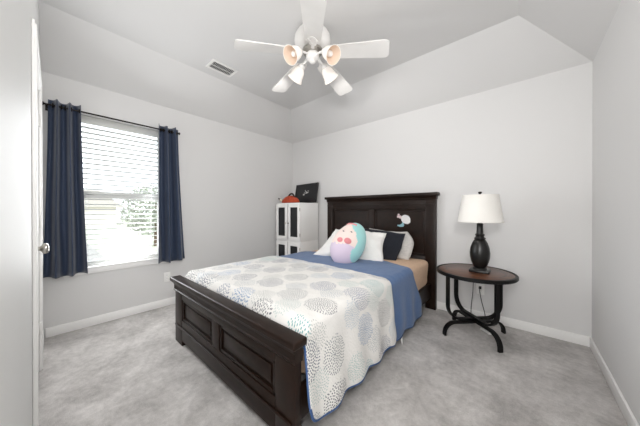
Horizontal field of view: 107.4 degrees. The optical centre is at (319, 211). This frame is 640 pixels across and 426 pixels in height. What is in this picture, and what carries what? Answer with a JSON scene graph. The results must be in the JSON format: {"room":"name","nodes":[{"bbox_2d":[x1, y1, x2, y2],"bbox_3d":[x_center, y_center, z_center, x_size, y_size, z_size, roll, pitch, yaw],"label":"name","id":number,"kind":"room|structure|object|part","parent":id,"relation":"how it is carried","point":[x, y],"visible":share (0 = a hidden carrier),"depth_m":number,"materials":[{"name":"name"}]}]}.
{"room":"bedroom","nodes":[
{"label":"bedroom","id":0,"kind":"room"},
{"bbox_2d":[0,0,40,425],"bbox_3d":[-1.550,-0.241,1.198,2.720,2.813,0.110,0,0,41],"label":"wall","id":1,"kind":"structure","parent":0,"point":[16,339],"depth_m":0.65,"materials":[{"name":"white paint"}]},
{"bbox_2d":[31,18,38,425],"bbox_3d":[-1.420,0.113,1.172,0.063,2.105,0.018,0,0,41],"label":"trim","id":2,"kind":"structure","parent":1,"relation":"attached to","point":[33,24],"depth_m":1.15,"materials":[{"name":"white"}]},
{"bbox_2d":[37,84,38,359],"bbox_3d":[-1.779,0.141,1.405,0.795,2.047,0.105,0,0,41],"label":"trim","id":3,"kind":"structure","parent":1,"relation":"attached to","point":[37,84],"depth_m":1.70,"materials":[{"name":"white wood"}]},
{"bbox_2d":[37,31,41,89],"bbox_3d":[-1.738,-0.909,1.448,0.783,0.063,0.018,0,0,41],"label":"trim","id":4,"kind":"structure","parent":1,"relation":"attached to","point":[39,80],"depth_m":1.48,"materials":[{"name":"white wood"}]},
{"bbox_2d":[38,87,42,370],"bbox_3d":[-2.057,0.111,1.731,0.063,2.105,0.018,0,0,41],"label":"trim","id":5,"kind":"structure","parent":1,"relation":"attached to","point":[39,91],"depth_m":1.71,"materials":[{"name":"white wood"}]},
{"bbox_2d":[37,104,48,348],"bbox_3d":[-1.745,0.143,1.456,0.776,2.018,0.091,0,0,41],"label":"door","id":6,"kind":"structure","parent":1,"relation":"in","point":[44,248],"depth_m":1.68,"materials":[{"name":"white wood"}]},
{"bbox_3d":[-1.492,0.200,1.256,0.062,0.062,0.059,0,0,41],"label":"knob","id":7,"kind":"part","parent":6,"relation":"part of","materials":[{"name":"silver metal"}]},
{"bbox_2d":[41,71,292,337],"bbox_3d":[-1.581,-0.062,3.349,0.140,2.440,3.320,0,0,41],"label":"wall","id":8,"kind":"structure","parent":0,"point":[233,179],"depth_m":3.13,"materials":[{"name":"white paint"}]},
{"bbox_2d":[45,297,174,337],"bbox_3d":[-1.516,1.114,3.310,0.014,0.088,3.060,0,0,41],"label":"baseboard","id":9,"kind":"structure","parent":8,"relation":"attached to","point":[72,326],"depth_m":2.46,"materials":[{"name":"white"}]},
{"bbox_2d":[42,101,179,134],"bbox_3d":[-2.128,-0.959,2.522,0.108,0.065,1.112,0,0,41],"label":"curtain rod","id":10,"kind":"object","parent":8,"relation":"attached to","point":[43,103],"visible":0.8,"depth_m":2.37,"materials":[{"name":"brown metal"}]},
{"bbox_2d":[43,99,87,278],"bbox_3d":[-2.367,-0.203,2.187,0.109,1.626,0.285,0,0,41],"label":"curtain","id":11,"kind":"object","parent":10,"relation":"hanging from","point":[64,231],"visible":0.98,"depth_m":2.19,"materials":[{"name":"blue fabric"}]},
{"bbox_2d":[158,125,184,263],"bbox_3d":[-1.794,-0.203,2.853,0.110,1.631,0.318,0,0,41],"label":"curtain","id":12,"kind":"object","parent":10,"relation":"hanging from","point":[171,243],"visible":0.99,"depth_m":2.85,"materials":[{"name":"blue fabric"}]},
{"bbox_2d":[63,123,164,276],"bbox_3d":[-2.202,-0.170,2.603,0.165,1.590,0.880,0,0,41],"label":"window","id":13,"kind":"structure","parent":8,"relation":"in","point":[149,261],"depth_m":2.62,"materials":[{"name":"white plastic"}]},
{"bbox_2d":[81,115,158,265],"bbox_3d":[-2.189,-0.203,2.592,0.074,1.515,0.784,0,0,41],"label":"window blind","id":14,"kind":"object","parent":13,"relation":"attached to","point":[84,119],"visible":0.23,"depth_m":2.58,"materials":[{"name":"white plastic"}]},
{"bbox_3d":[-2.374,-0.191,2.392,0.054,1.465,0.002,0,0,41],"label":"ladder cord","id":15,"kind":"part","parent":14,"relation":"part of","materials":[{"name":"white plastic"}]},
{"bbox_3d":[-2.196,0.545,2.600,0.050,0.018,0.784,0,0,41],"label":"rail","id":16,"kind":"part","parent":14,"relation":"part of","materials":[{"name":"white plastic"}]},
{"bbox_3d":[-2.018,-0.193,2.804,0.054,1.465,0.002,0,0,41],"label":"ladder cord","id":17,"kind":"part","parent":14,"relation":"part of","materials":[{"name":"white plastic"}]},
{"bbox_3d":[-2.241,-0.175,2.637,0.046,0.072,0.708,0,0,41],"label":"meeting rail","id":18,"kind":"part","parent":13,"relation":"part of","materials":[{"name":"white plastic"}]},
{"bbox_3d":[-2.245,-0.197,2.641,0.050,1.535,0.800,0,0,41],"label":"frame","id":19,"kind":"part","parent":13,"relation":"part of","materials":[{"name":"white plastic"}]},
{"bbox_3d":[-2.182,0.565,2.588,0.113,0.012,0.800,0,0,41],"label":"sill","id":20,"kind":"part","parent":13,"relation":"part of","materials":[{"name":"white"}]},
{"bbox_2d":[164,272,169,281],"bbox_3d":[-1.881,0.807,2.891,0.008,0.116,0.072,0,0,41],"label":"wall outlet","id":21,"kind":"object","parent":8,"relation":"attached to","point":[167,274],"visible":0.94,"depth_m":2.89,"materials":[{"name":"white plastic"}]},
{"bbox_2d":[39,0,620,143],"bbox_3d":[-0.128,-1.511,2.041,3.906,0.467,3.229,0,0,41],"label":"ceiling","id":22,"kind":"structure","parent":0,"point":[159,52],"depth_m":2.23,"materials":[{"name":"white paint"}]},
{"bbox_2d":[206,59,237,76],"bbox_3d":[-1.117,-1.626,2.678,0.190,0.012,0.290,0,0,41],"label":"ceiling vent","id":23,"kind":"object","parent":22,"relation":"in","point":[215,65],"visible":1,"depth_m":2.67,"materials":[{"name":"white metal"}]},
{"bbox_2d":[234,0,388,95],"bbox_3d":[-0.060,-1.428,2.140,1.281,0.406,1.268,0,0,41],"label":"ceiling fan","id":24,"kind":"object","parent":22,"relation":"hanging from","point":[312,40],"visible":1,"depth_m":1.98,"materials":[{"name":"white painted metal"},{"name":"white painted wood"},{"name":"frosted glass"}]},
{"bbox_3d":[-0.453,-1.368,1.966,0.500,0.008,0.172,-8,14,-20],"label":"blade","id":25,"kind":"part","parent":24,"relation":"part of","materials":[{"name":"white wood"}]},
{"bbox_3d":[-0.321,-1.369,2.432,0.172,0.008,0.500,-14,2,-39],"label":"blade","id":26,"kind":"part","parent":24,"relation":"part of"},
{"bbox_3d":[-0.209,-1.322,1.966,0.148,0.148,0.128,0,38,45],"label":"lamp shade","id":27,"kind":"part","parent":24,"relation":"part of","materials":[{"name":"white glass"}]},
{"bbox_3d":[-0.207,-1.325,1.970,0.050,0.069,0.077,0,0,41],"label":"bulb","id":28,"kind":"part","parent":24,"relation":"part of","materials":[{"name":"white glass"}]},
{"bbox_3d":[-0.209,-1.323,2.251,0.148,0.148,0.128,0,-38,-45],"label":"lamp shade","id":29,"kind":"part","parent":24,"relation":"part of","materials":[{"name":"white glass"}]},
{"bbox_3d":[-0.142,-1.363,2.189,0.134,0.062,0.060,0,0,41],"label":"light arm","id":30,"kind":"part","parent":24,"relation":"part of","materials":[{"name":"white metal"}]},
{"bbox_3d":[-0.051,-1.367,1.697,0.172,0.008,0.500,11,7,-3],"label":"blade","id":31,"kind":"part","parent":24,"relation":"part of","materials":[{"name":"white wood"}]},
{"bbox_3d":[0.014,-1.363,2.184,0.060,0.062,0.134,0,0,41],"label":"light arm","id":32,"kind":"part","parent":24,"relation":"part of","materials":[{"name":"white metal"}]},
{"bbox_3d":[0.076,-1.323,2.251,0.148,0.148,0.128,0,-38,45],"label":"lamp shade","id":33,"kind":"part","parent":24,"relation":"part of","materials":[{"name":"white glass"}]},
{"bbox_3d":[0.072,-1.325,1.969,0.077,0.069,0.050,0,0,41],"label":"bulb","id":34,"kind":"part","parent":24,"relation":"part of","materials":[{"name":"white glass"}]},
{"bbox_3d":[0.076,-1.322,1.966,0.148,0.148,0.128,0,38,-45],"label":"lamp shade","id":35,"kind":"part","parent":24,"relation":"part of","materials":[{"name":"white glass"}]},
{"bbox_3d":[0.163,-1.369,2.450,0.172,0.008,0.500,-13,-14,32],"label":"blade","id":36,"kind":"part","parent":24,"relation":"part of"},
{"bbox_3d":[0.330,-1.368,1.996,0.500,0.008,0.172,7,-9,16],"label":"blade","id":37,"kind":"part","parent":24,"relation":"part of","materials":[{"name":"white wood"}]},
{"bbox_2d":[39,304,627,425],"bbox_3d":[-0.622,1.214,1.493,4.023,0.100,4.880,0,0,41],"label":"floor","id":38,"kind":"structure","parent":0,"point":[133,370],"depth_m":1.58,"materials":[{"name":"carpet"}]},
{"bbox_2d":[276,239,317,255],"bbox_3d":[-0.404,0.820,4.015,0.591,0.672,0.457,0,0,41],"label":"storage cabinet","id":39,"kind":"object","parent":38,"relation":"on","point":[283,247],"visible":0.36,"depth_m":3.87,"materials":[{"name":"white wood"}]},
{"bbox_3d":[-0.643,0.820,3.968,0.280,0.648,0.019,0,0,41],"label":"door","id":40,"kind":"part","parent":39,"relation":"part of","materials":[{"name":"white wood"}]},
{"bbox_3d":[-0.643,0.820,3.967,0.176,0.534,0.006,0,0,41],"label":"door panel","id":41,"kind":"part","parent":39,"relation":"part of","materials":[{"name":"black glass"}]},
{"bbox_3d":[-0.417,0.821,3.772,0.176,0.534,0.006,0,0,41],"label":"door panel","id":42,"kind":"part","parent":39,"relation":"part of","materials":[{"name":"black glass"}]},
{"bbox_3d":[-0.416,0.821,3.772,0.280,0.648,0.019,0,0,41],"label":"door","id":43,"kind":"part","parent":39,"relation":"part of","materials":[{"name":"white wood"}]},
{"bbox_2d":[276,203,317,241],"bbox_3d":[-0.404,0.172,4.013,0.591,0.622,0.457,0,0,41],"label":"storage cabinet","id":44,"kind":"object","parent":39,"relation":"on","point":[297,222],"visible":1,"depth_m":3.83,"materials":[{"name":"white wood"}]},
{"bbox_3d":[-0.643,0.172,3.966,0.280,0.598,0.019,0,0,41],"label":"door","id":45,"kind":"part","parent":44,"relation":"part of","materials":[{"name":"white wood"}]},
{"bbox_3d":[-0.643,0.172,3.965,0.176,0.484,0.006,0,0,41],"label":"door panel","id":46,"kind":"part","parent":44,"relation":"part of","materials":[{"name":"black glass"}]},
{"bbox_2d":[278,193,299,202],"bbox_3d":[-0.522,-0.224,4.001,0.479,0.168,0.183,0,0,41],"label":"cloth bag","id":47,"kind":"object","parent":44,"relation":"on","point":[289,199],"visible":0.89,"depth_m":3.90,"materials":[{"name":"fabric"}]},
{"bbox_3d":[-0.417,0.173,3.769,0.176,0.484,0.006,0,0,41],"label":"door panel","id":48,"kind":"part","parent":44,"relation":"part of","materials":[{"name":"black glass"}]},
{"bbox_3d":[-0.416,0.173,3.770,0.280,0.598,0.019,0,0,41],"label":"door","id":49,"kind":"part","parent":44,"relation":"part of","materials":[{"name":"white wood"}]},
{"bbox_2d":[295,182,318,202],"bbox_3d":[-0.246,-0.317,4.140,0.539,0.354,0.096,0,0,41],"label":"display board","id":50,"kind":"object","parent":44,"relation":"on","point":[306,193],"visible":0.8,"depth_m":4.11,"materials":[{"name":"black"}]},
{"bbox_2d":[170,192,439,425],"bbox_3d":[0.023,0.469,2.455,1.690,1.384,2.314,0,0,41],"label":"frame","id":51,"kind":"object","parent":38,"relation":"on","point":[258,357],"visible":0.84,"depth_m":1.57,"materials":[{"name":"brown wood"}]},
{"bbox_3d":[-1.234,0.936,2.090,0.160,0.452,0.045,0,0,41],"label":"leg","id":52,"kind":"part","parent":51,"relation":"part of","materials":[{"name":"brown wood"}]},
{"bbox_3d":[-0.965,0.851,1.844,0.563,0.178,0.012,0,0,41],"label":"panel moulding","id":53,"kind":"part","parent":51,"relation":"part of","materials":[{"name":"brown wood"}]},
{"bbox_3d":[-0.956,0.851,1.856,0.564,0.180,0.018,0,0,41],"label":"footboard panel","id":54,"kind":"part","parent":51,"relation":"part of","materials":[{"name":"brown wood"}]},
{"bbox_3d":[-0.695,1.030,1.623,1.266,0.176,0.042,0,0,41],"label":"footboard rail","id":55,"kind":"part","parent":51,"relation":"part of","materials":[{"name":"brown wood"}]},
{"bbox_3d":[-0.695,0.736,1.622,1.266,0.050,0.042,0,0,41],"label":"footboard rail","id":56,"kind":"part","parent":51,"relation":"part of","materials":[{"name":"brown wood"}]},
{"bbox_3d":[-0.447,0.852,1.396,0.593,0.178,0.012,0,0,41],"label":"panel moulding","id":57,"kind":"part","parent":51,"relation":"part of","materials":[{"name":"brown wood"}]},
{"bbox_3d":[-0.437,0.852,1.408,0.594,0.180,0.018,0,0,41],"label":"footboard panel","id":58,"kind":"part","parent":51,"relation":"part of","materials":[{"name":"brown wood"}]},
{"bbox_3d":[-0.159,0.939,1.161,0.147,0.452,0.045,0,0,41],"label":"leg","id":59,"kind":"part","parent":51,"relation":"part of","materials":[{"name":"brown wood"}]},
{"bbox_3d":[0.177,0.505,3.796,0.110,1.302,0.050,0,0,41],"label":"headboard post","id":60,"kind":"part","parent":51,"relation":"part of","materials":[{"name":"brown wood"}]},
{"bbox_3d":[0.452,0.254,3.547,0.627,0.562,0.012,0,0,41],"label":"panel moulding","id":61,"kind":"part","parent":51,"relation":"part of","materials":[{"name":"brown wood"}]},
{"bbox_3d":[0.463,0.254,3.560,0.629,0.565,0.023,0,0,41],"label":"headboard panel","id":62,"kind":"part","parent":51,"relation":"part of","materials":[{"name":"brown wood"}]},
{"bbox_2d":[301,285,425,381],"bbox_3d":[0.032,0.926,2.473,1.470,0.100,2.120,0,0,41],"label":"box spring","id":63,"kind":"object","parent":51,"relation":"on","point":[303,376],"visible":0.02,"depth_m":1.26,"materials":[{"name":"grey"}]},
{"bbox_2d":[301,250,427,373],"bbox_3d":[0.043,0.721,2.482,1.507,0.307,2.080,0,0,41],"label":"mattress","id":64,"kind":"object","parent":63,"relation":"on","point":[419,267],"visible":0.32,"depth_m":2.58,"materials":[{"name":"beige fabric"}]},
{"bbox_2d":[185,255,396,421],"bbox_3d":[-0.346,0.794,2.039,1.692,0.528,1.013,0,0,41],"label":"quilt","id":65,"kind":"object","parent":64,"relation":"on","point":[346,318],"visible":0.82,"depth_m":1.53,"materials":[{"name":"white fabric"}]},
{"bbox_2d":[281,251,421,349],"bbox_3d":[0.192,0.836,2.651,1.639,0.584,0.910,0,0,41],"label":"coverlet","id":66,"kind":"object","parent":64,"relation":"on","point":[407,301],"visible":0.59,"depth_m":2.23,"materials":[{"name":"blue fabric"}]},
{"bbox_2d":[314,229,338,255],"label":"pillow","id":67,"kind":"object","parent":66,"relation":"on","point":[324,250],"depth_m":2.96,"materials":[{"name":"white fabric"}]},
{"bbox_2d":[330,223,365,262],"bbox_3d":[0.313,0.362,2.618,0.361,0.466,0.359,0,0,41],"label":"plush toy","id":68,"kind":"object","parent":66,"relation":"on","point":[348,244],"visible":0.91,"depth_m":2.51,"materials":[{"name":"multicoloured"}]},
{"bbox_2d":[359,231,386,260],"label":"pillow","id":69,"kind":"object","parent":66,"relation":"on","point":[372,251],"depth_m":2.72,"materials":[{"name":"white fabric"}]},
{"bbox_2d":[364,228,404,260],"bbox_3d":[0.741,0.408,2.915,0.584,0.376,0.194,0,0,37],"label":"pillow","id":70,"kind":"object","parent":64,"relation":"on","point":[392,244],"visible":0.44,"depth_m":2.79,"materials":[{"name":"black fabric"}]},
{"bbox_2d":[369,228,413,259],"bbox_3d":[0.866,0.409,3.002,0.638,0.354,0.208,0,0,36],"label":"pillow","id":71,"kind":"object","parent":64,"relation":"on","point":[405,252],"visible":0.32,"depth_m":2.81,"materials":[{"name":"white fabric"}]},
{"bbox_3d":[0.592,0.948,1.974,0.022,0.170,2.166,0,0,41],"label":"rail","id":72,"kind":"part","parent":51,"relation":"part of","materials":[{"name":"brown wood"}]},
{"bbox_3d":[0.750,-0.086,3.300,1.401,0.116,0.050,0,0,41],"label":"headboard rail","id":73,"kind":"part","parent":51,"relation":"part of","materials":[{"name":"brown wood"}]},
{"bbox_3d":[1.032,0.256,3.068,0.668,0.565,0.023,0,0,41],"label":"headboard panel","id":74,"kind":"part","parent":51,"relation":"part of","materials":[{"name":"brown wood"}]},
{"bbox_3d":[1.021,0.256,3.055,0.666,0.562,0.012,0,0,41],"label":"panel moulding","id":75,"kind":"part","parent":51,"relation":"part of","materials":[{"name":"brown wood"}]},
{"bbox_2d":[397,214,409,226],"bbox_3d":[1.072,0.116,3.016,0.175,0.171,0.002,0,0,41],"label":"sticker","id":76,"kind":"object","parent":51,"relation":"attached to","point":[405,219],"visible":1,"depth_m":3.02,"materials":[{"name":"white"}]},
{"bbox_3d":[0.750,0.698,3.303,1.401,0.320,0.050,0,0,41],"label":"headboard rail","id":77,"kind":"part","parent":51,"relation":"part of","materials":[{"name":"brown wood"}]},
{"bbox_3d":[1.325,0.509,2.805,0.118,1.302,0.050,0,0,41],"label":"headboard post","id":78,"kind":"part","parent":51,"relation":"part of","materials":[{"name":"brown wood"}]},
{"bbox_2d":[436,263,518,352],"bbox_3d":[1.463,0.862,2.228,0.646,0.599,0.646,0,0,41],"label":"side table","id":79,"kind":"object","parent":38,"relation":"on","point":[498,277],"visible":0.96,"depth_m":2.18,"materials":[{"name":"brown wood"}]},
{"bbox_3d":[1.463,0.805,2.228,0.537,0.434,0.038,0,0,-3],"label":"frame","id":80,"kind":"part","parent":79,"relation":"part of","materials":[{"name":"black metal"}]},
{"bbox_3d":[1.463,0.799,2.228,0.038,0.422,0.537,0,0,-5],"label":"frame","id":81,"kind":"part","parent":79,"relation":"part of","materials":[{"name":"black metal"}]},
{"bbox_2d":[458,192,503,313],"bbox_3d":[1.568,0.487,2.283,0.361,1.348,0.584,0,0,41],"label":"table lamp","id":82,"kind":"object","parent":79,"relation":"on","point":[479,208],"depth_m":2.12,"materials":[{"name":"white fabric"}]},
{"bbox_3d":[1.643,0.856,2.400,0.124,0.610,0.284,0,0,17],"label":"power cord","id":83,"kind":"part","parent":82,"relation":"part of","materials":[{"name":"black plastic"}]},
{"bbox_3d":[1.496,-0.026,2.197,0.361,0.253,0.361,0,0,41],"label":"lamp shade","id":84,"kind":"part","parent":82,"relation":"part of","materials":[{"name":"fabric"}]},
{"bbox_2d":[480,328,491,334],"bbox_3d":[1.595,1.153,2.262,0.033,0.016,0.110,0,0,-7],"label":"switch","id":85,"kind":"object","parent":38,"relation":"on","point":[482,329],"visible":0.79,"depth_m":2.25,"materials":[{"name":"white plastic"}]},
{"bbox_2d":[293,62,592,336],"bbox_3d":[0.942,-0.062,3.283,3.763,2.440,0.120,0,0,41],"label":"wall","id":86,"kind":"structure","parent":0,"point":[528,143],"depth_m":2.39,"materials":[{"name":"white paint"}]},
{"bbox_2d":[476,283,484,294],"bbox_3d":[1.724,0.836,2.525,0.072,0.116,0.008,0,0,41],"label":"wall outlet","id":87,"kind":"object","parent":86,"relation":"attached to","point":[477,284],"visible":0.75,"depth_m":2.52,"materials":[{"name":"white plastic"}]},
{"bbox_2d":[423,301,591,346],"bbox_3d":[0.903,1.114,3.232,3.749,0.088,0.014,0,0,41],"label":"baseboard","id":88,"kind":"structure","parent":86,"relation":"attached to","point":[575,338],"depth_m":2.23,"materials":[{"name":"white"}]},
{"bbox_2d":[592,0,639,425],"bbox_3d":[0.854,-0.052,0.213,0.120,2.440,4.880,0,0,41],"label":"wall","id":89,"kind":"structure","parent":0,"point":[616,63],"depth_m":1.48,"materials":[{"name":"white paint"}]},
{"bbox_2d":[590,337,638,425],"bbox_3d":[0.832,1.124,0.293,0.014,0.088,4.526,0,0,41],"label":"baseboard","id":90,"kind":"structure","parent":89,"relation":"attached to","point":[623,405],"depth_m":1.46,"materials":[{"name":"white"}]},
{"label":"outside","id":91,"kind":"structure","parent":0,"visible":0},
{"bbox_2d":[85,218,156,258],"bbox_3d":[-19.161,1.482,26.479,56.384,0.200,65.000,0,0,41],"label":"ground","id":92,"kind":"structure","parent":91,"point":[102,235],"depth_m":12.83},
{"bbox_2d":[84,190,123,225],"bbox_3d":[-25.182,-0.304,22.094,5.800,3.400,9.700,0,0,41],"label":"neighbor house","id":93,"kind":"structure","parent":92,"relation":"on","point":[113,217],"depth_m":22.68,"materials":[{"name":"beige"}]},
{"bbox_2d":[118,184,156,245],"bbox_3d":[-6.859,0.160,9.794,2.343,2.554,2.391,0,0,41],"label":"tree","id":94,"kind":"object","parent":92,"relation":"on","point":[140,213],"visible":0.32,"depth_m":9.21,"materials":[{"name":"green plant"}]},
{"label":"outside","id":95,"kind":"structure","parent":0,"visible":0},
{"bbox_2d":[86,242,105,260],"bbox_3d":[-12.865,1.438,7.918,22.184,0.010,7.150,0,0,41],"label":"driveway","id":96,"kind":"structure","parent":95,"point":[98,256],"depth_m":7.81,"materials":[{"name":"white concrete"}]},
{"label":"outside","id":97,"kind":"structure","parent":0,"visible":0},
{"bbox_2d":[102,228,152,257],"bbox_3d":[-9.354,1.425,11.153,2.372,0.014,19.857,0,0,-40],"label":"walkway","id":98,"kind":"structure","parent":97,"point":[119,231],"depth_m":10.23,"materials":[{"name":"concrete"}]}
]}

